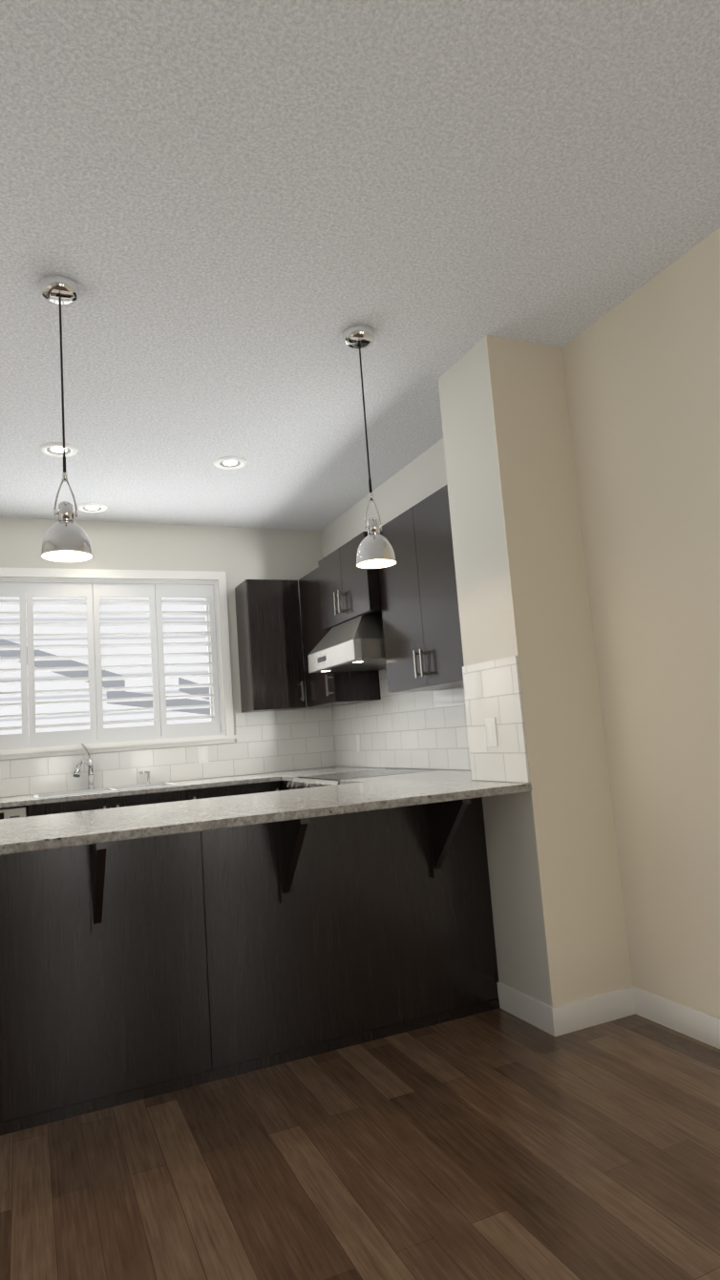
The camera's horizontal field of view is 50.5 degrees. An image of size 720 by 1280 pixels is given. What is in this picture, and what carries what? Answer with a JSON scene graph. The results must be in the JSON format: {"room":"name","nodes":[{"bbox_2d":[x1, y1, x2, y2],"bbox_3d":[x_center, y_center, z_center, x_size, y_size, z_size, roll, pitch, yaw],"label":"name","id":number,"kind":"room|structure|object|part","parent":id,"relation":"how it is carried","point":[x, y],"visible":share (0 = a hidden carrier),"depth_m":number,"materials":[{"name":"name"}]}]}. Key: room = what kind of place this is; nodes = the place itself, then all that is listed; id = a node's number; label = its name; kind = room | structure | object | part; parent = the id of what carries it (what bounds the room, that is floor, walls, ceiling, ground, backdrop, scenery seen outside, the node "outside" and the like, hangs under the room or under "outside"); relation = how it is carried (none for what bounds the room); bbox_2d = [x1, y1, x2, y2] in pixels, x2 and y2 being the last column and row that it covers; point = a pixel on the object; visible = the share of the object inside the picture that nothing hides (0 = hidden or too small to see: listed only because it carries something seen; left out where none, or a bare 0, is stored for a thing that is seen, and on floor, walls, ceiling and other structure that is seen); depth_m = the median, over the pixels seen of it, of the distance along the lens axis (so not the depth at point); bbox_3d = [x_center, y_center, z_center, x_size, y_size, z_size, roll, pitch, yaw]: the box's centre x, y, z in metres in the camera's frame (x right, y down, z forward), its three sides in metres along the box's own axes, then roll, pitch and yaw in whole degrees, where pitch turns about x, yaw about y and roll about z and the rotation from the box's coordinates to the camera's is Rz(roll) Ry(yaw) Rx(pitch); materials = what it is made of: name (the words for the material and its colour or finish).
{"room":"kitchen","nodes":[
{"label":"kitchen","id":0,"kind":"room"},
{"bbox_2d":[0,1007,719,1279],"bbox_3d":[-0.872,1.433,1.095,5.540,0.100,8.300,-1,-8,-24],"label":"floor","id":1,"kind":"structure","parent":0,"point":[499,1143],"depth_m":2.07,"materials":[{"name":"brown wood"}]},
{"bbox_2d":[0,854,11,1135],"bbox_3d":[-1.525,1.164,2.639,0.553,0.898,0.575,-1,-8,-24],"label":"base cabinet","id":2,"kind":"object","parent":1,"relation":"on","point":[5,965],"depth_m":2.46,"materials":[{"name":"black wood"}]},
{"bbox_2d":[0,770,531,855],"bbox_3d":[-0.488,0.660,2.998,2.858,0.030,1.024,-1,-8,-24],"label":"countertop","id":3,"kind":"structure","parent":2,"relation":"on","point":[32,833],"depth_m":2.79,"materials":[{"name":"stone"}]},
{"bbox_2d":[366,769,451,777],"bbox_3d":[0.245,0.736,4.070,0.652,0.030,0.300,-1,-8,-24],"label":"countertop","id":4,"kind":"structure","parent":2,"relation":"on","point":[442,769],"depth_m":4.18,"materials":[{"name":"stone"}]},
{"bbox_2d":[0,805,26,819],"bbox_3d":[-2.268,1.444,4.470,0.590,0.893,0.586,-1,-8,-24],"label":"dishwasher","id":5,"kind":"object","parent":1,"relation":"on","point":[12,812],"visible":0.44,"depth_m":4.35,"materials":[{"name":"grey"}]},
{"bbox_3d":[-2.149,1.012,4.282,0.440,0.056,0.030,-1,-8,-24],"label":"trim","id":6,"kind":"part","parent":5,"relation":"part of","materials":[{"name":"silver plastic"}]},
{"bbox_2d":[7,834,183,1133],"bbox_3d":[-1.029,1.154,2.859,0.533,0.898,0.575,-1,-8,-24],"label":"base cabinet","id":7,"kind":"object","parent":1,"relation":"on","point":[134,970],"depth_m":2.57,"materials":[{"name":"black wood"}]},
{"bbox_2d":[164,785,236,802],"bbox_3d":[-1.036,1.420,5.042,0.321,0.898,0.617,-1,-8,-24],"label":"base cabinet","id":8,"kind":"object","parent":1,"relation":"on","point":[229,790],"depth_m":4.79,"materials":[{"name":"black wood"}]},
{"bbox_2d":[171,818,324,1089],"bbox_3d":[-0.541,1.145,3.076,0.535,0.898,0.575,-1,-8,-24],"label":"base cabinet","id":9,"kind":"object","parent":1,"relation":"on","point":[244,897],"depth_m":2.79,"materials":[{"name":"black wood"}]},
{"bbox_2d":[236,780,281,795],"bbox_3d":[-0.750,1.414,5.169,0.305,0.898,0.617,-1,-8,-24],"label":"base cabinet","id":10,"kind":"object","parent":1,"relation":"on","point":[248,788],"depth_m":4.94,"materials":[{"name":"black wood"}]},
{"bbox_2d":[281,780,290,790],"bbox_3d":[-0.137,1.344,4.971,0.637,0.898,0.284,-1,-8,-24],"label":"base cabinet","id":11,"kind":"object","parent":1,"relation":"on","point":[283,786],"depth_m":4.86,"materials":[{"name":"black wood"}]},
{"bbox_2d":[0,767,332,808],"bbox_3d":[-1.313,0.961,4.972,2.772,0.030,0.652,-1,-8,-24],"label":"countertop","id":12,"kind":"structure","parent":11,"relation":"on","point":[25,800],"depth_m":4.71,"materials":[{"name":"stone"}]},
{"bbox_2d":[73,743,95,789],"bbox_3d":[-1.802,0.828,4.990,0.146,0.309,0.195,-1,-8,-24],"label":"faucet","id":13,"kind":"object","parent":12,"relation":"on","point":[89,762],"visible":0.98,"depth_m":5.04,"materials":[{"name":"silver metal"}]},
{"bbox_2d":[33,781,177,807],"bbox_3d":[-1.605,1.044,4.828,0.836,0.195,0.446,-1,-8,-24],"label":"sink","id":14,"kind":"object","parent":12,"relation":"in","point":[94,790],"visible":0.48,"depth_m":4.91,"materials":[{"name":"silver metal"}]},
{"bbox_2d":[138,770,151,784],"bbox_3d":[-1.463,0.939,5.205,0.083,0.090,0.044,-1,-8,-24],"label":"soap dispenser","id":15,"kind":"object","parent":12,"relation":"on","point":[148,775],"visible":0.83,"depth_m":5.20,"materials":[{"name":"silver metal"}]},
{"bbox_2d":[278,766,383,781],"bbox_3d":[-0.166,0.879,4.998,0.652,0.030,0.230,-1,-8,-24],"label":"countertop","id":16,"kind":"structure","parent":11,"relation":"on","point":[335,769],"depth_m":5.09,"materials":[{"name":"stone"}]},
{"bbox_2d":[286,768,432,789],"bbox_3d":[0.025,1.256,4.477,0.719,0.930,0.748,-1,-8,-24],"label":"range","id":17,"kind":"object","parent":1,"relation":"on","point":[315,781],"visible":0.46,"depth_m":4.49,"materials":[{"name":"grey metal"}]},
{"bbox_2d":[309,802,450,1052],"bbox_3d":[-0.053,1.135,3.294,0.535,0.898,0.575,-1,-8,-24],"label":"base cabinet","id":18,"kind":"object","parent":1,"relation":"on","point":[380,932],"depth_m":3.01,"materials":[{"name":"black wood"}]},
{"bbox_2d":[431,797,499,1020],"bbox_3d":[0.490,1.124,3.535,0.652,0.898,0.575,-1,-8,-24],"label":"base cabinet","id":19,"kind":"object","parent":1,"relation":"on","point":[461,860],"depth_m":3.16,"materials":[{"name":"black wood"}]},
{"bbox_2d":[0,227,719,1018],"bbox_3d":[-0.978,0.007,1.268,5.540,2.780,8.300,-1,-8,-24],"label":"wall","id":20,"kind":"structure","parent":0,"point":[578,473],"depth_m":3.04,"materials":[{"name":"white paint"}]},
{"bbox_2d":[0,566,236,759],"bbox_3d":[-1.849,0.147,5.311,1.904,1.262,0.240,-1,-8,-24],"label":"window","id":21,"kind":"structure","parent":20,"relation":"in","point":[219,578],"depth_m":5.40,"materials":[{"name":"white wood"}]},
{"bbox_2d":[0,579,224,750],"bbox_3d":[-1.832,0.147,5.272,1.736,1.126,0.086,-1,-8,-24],"label":"window shutters","id":22,"kind":"object","parent":21,"relation":"attached to","point":[92,592],"visible":1,"depth_m":5.28,"materials":[{"name":"white wood"}]},
{"bbox_3d":[-1.885,0.166,5.392,1.736,1.126,0.040,-1,-8,-24],"label":"window sash","id":23,"kind":"part","parent":21,"relation":"part of","materials":[{"name":"white wood"}]},
{"bbox_2d":[0,707,335,797],"bbox_3d":[-1.459,0.768,5.292,2.771,0.448,0.009,-1,-8,-24],"label":"backsplash","id":24,"kind":"structure","parent":20,"relation":"attached to","point":[267,742],"depth_m":5.44,"materials":[{"name":"tile"}]},
{"bbox_2d":[197,746,208,763],"bbox_3d":[-1.116,0.815,5.428,0.072,0.118,0.006,-1,-8,-24],"label":"electrical outlet","id":25,"kind":"object","parent":24,"relation":"attached to","point":[202,754],"visible":1,"depth_m":5.42,"materials":[{"name":"white plastic"}]},
{"bbox_2d":[234,579,306,713],"bbox_3d":[-0.650,0.044,5.561,0.388,0.930,0.370,-1,-8,-24],"label":"upper cabinet","id":26,"kind":"object","parent":20,"relation":"attached to","point":[269,648],"visible":1,"depth_m":5.44,"materials":[{"name":"black wood"}]},
{"bbox_2d":[298,566,380,707],"bbox_3d":[-0.173,-0.021,5.316,0.372,0.930,0.556,-1,-8,-24],"label":"upper cabinet","id":27,"kind":"object","parent":20,"relation":"attached to","point":[335,688],"visible":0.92,"depth_m":5.20,"materials":[{"name":"black wood"}]},
{"bbox_2d":[317,530,381,629],"bbox_3d":[0.046,-0.345,4.734,0.432,0.460,0.748,-1,-8,-24],"label":"upper cabinet","id":28,"kind":"object","parent":20,"relation":"attached to","point":[349,590],"visible":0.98,"depth_m":4.59,"materials":[{"name":"black wood"}]},
{"bbox_2d":[307,614,386,672],"bbox_3d":[0.036,0.023,4.673,0.494,0.276,0.748,-1,-8,-24],"label":"range hood","id":29,"kind":"object","parent":28,"relation":"attached to","point":[357,643],"visible":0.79,"depth_m":4.43,"materials":[{"name":"silver metal"}]},
{"bbox_3d":[0.030,0.120,4.655,0.464,0.079,0.688,-1,-8,-24],"label":"trim","id":30,"kind":"part","parent":29,"relation":"part of","materials":[{"name":"silver metal"}]},
{"bbox_2d":[332,668,470,770],"bbox_3d":[0.301,0.330,4.715,0.009,0.918,2.565,-1,-8,-24],"label":"backsplash","id":31,"kind":"structure","parent":20,"relation":"attached to","point":[423,729],"depth_m":4.76,"materials":[{"name":"tile"}]},
{"bbox_2d":[355,734,361,751],"bbox_3d":[-0.011,0.731,5.415,0.006,0.118,0.072,-1,-8,-24],"label":"outlet","id":32,"kind":"object","parent":31,"relation":"attached to","point":[358,743],"visible":1,"depth_m":5.41,"materials":[{"name":"white plastic"}]},
{"bbox_2d":[378,483,463,692],"bbox_3d":[0.433,-0.232,3.945,0.372,0.930,0.907,-1,-8,-24],"label":"upper cabinet","id":33,"kind":"object","parent":20,"relation":"attached to","point":[421,626],"visible":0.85,"depth_m":3.86,"materials":[{"name":"black wood"}]},
{"bbox_2d":[461,655,529,782],"bbox_3d":[0.557,0.337,3.183,0.009,0.499,0.408,-1,-8,-24],"label":"backsplash","id":34,"kind":"structure","parent":20,"relation":"attached to","point":[492,688],"depth_m":3.15,"materials":[{"name":"tile"}]},
{"bbox_2d":[484,717,498,746],"bbox_3d":[0.548,0.384,3.187,0.006,0.118,0.072,-1,-8,-24],"label":"outlet","id":35,"kind":"object","parent":34,"relation":"attached to","point":[491,731],"visible":1,"depth_m":3.18,"materials":[{"name":"white plastic"}]},
{"bbox_2d":[496,982,549,1033],"bbox_3d":[0.648,1.453,3.025,0.013,0.100,0.343,-1,-8,-24],"label":"baseboard","id":36,"kind":"structure","parent":20,"relation":"attached to","point":[533,1011],"depth_m":3.01,"materials":[{"name":"white wood"}]},
{"bbox_2d":[545,986,633,1036],"bbox_3d":[0.894,1.423,2.929,0.383,0.100,0.013,-1,-8,-24],"label":"baseboard","id":37,"kind":"structure","parent":20,"relation":"attached to","point":[607,1007],"depth_m":2.92,"materials":[{"name":"white wood"}]},
{"bbox_2d":[629,986,719,1049],"bbox_3d":[2.054,1.080,0.808,0.013,0.100,4.880,-1,-8,-24],"label":"baseboard","id":38,"kind":"structure","parent":20,"relation":"attached to","point":[699,1025],"depth_m":2.80,"materials":[{"name":"white wood"}]},
{"bbox_2d":[0,0,719,530],"bbox_3d":[-1.084,-1.419,1.441,5.540,0.100,8.300,-1,-8,-24],"label":"ceiling","id":39,"kind":"structure","parent":0,"point":[233,218],"depth_m":2.40,"materials":[{"name":"white paint"}]},
{"bbox_2d":[39,442,78,457],"bbox_3d":[-1.598,-1.006,4.054,0.192,0.012,0.192,-1,-8,-24],"label":"recessed light","id":40,"kind":"object","parent":39,"relation":"in","point":[55,450],"visible":0.88,"depth_m":4.05,"materials":[{"name":"white plastic"}]},
{"bbox_2d":[39,274,92,562],"bbox_3d":[-1.003,-0.750,2.582,0.161,0.959,0.161,-1,-8,-24],"label":"pendant light","id":41,"kind":"object","parent":39,"relation":"hanging from","point":[66,538],"visible":1,"depth_m":2.56,"materials":[{"name":"silver metal"}]},
{"bbox_2d":[77,503,106,512],"bbox_3d":[-1.774,-0.871,5.059,0.192,0.012,0.192,-1,-8,-24],"label":"recessed light","id":42,"kind":"object","parent":39,"relation":"in","point":[92,508],"visible":0.98,"depth_m":5.05,"materials":[{"name":"white plastic"}]},
{"bbox_2d":[212,456,246,469],"bbox_3d":[-0.753,-1.023,4.430,0.192,0.012,0.192,-1,-8,-24],"label":"recessed light","id":43,"kind":"object","parent":39,"relation":"in","point":[229,463],"visible":0.96,"depth_m":4.42,"materials":[{"name":"white plastic"}]},
{"bbox_2d":[342,324,397,568],"bbox_3d":[0.029,-0.771,3.042,0.161,0.959,0.161,-1,-8,-24],"label":"pendant light","id":44,"kind":"object","parent":39,"relation":"hanging from","point":[375,550],"visible":1,"depth_m":3.02,"materials":[{"name":"silver metal"}]},
{"label":"outside","id":45,"kind":"structure","parent":0,"visible":0},
{"bbox_2d":[0,597,210,740],"bbox_3d":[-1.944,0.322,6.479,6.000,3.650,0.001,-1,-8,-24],"label":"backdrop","id":46,"kind":"structure","parent":45,"point":[53,720],"depth_m":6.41,"materials":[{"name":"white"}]}
]}

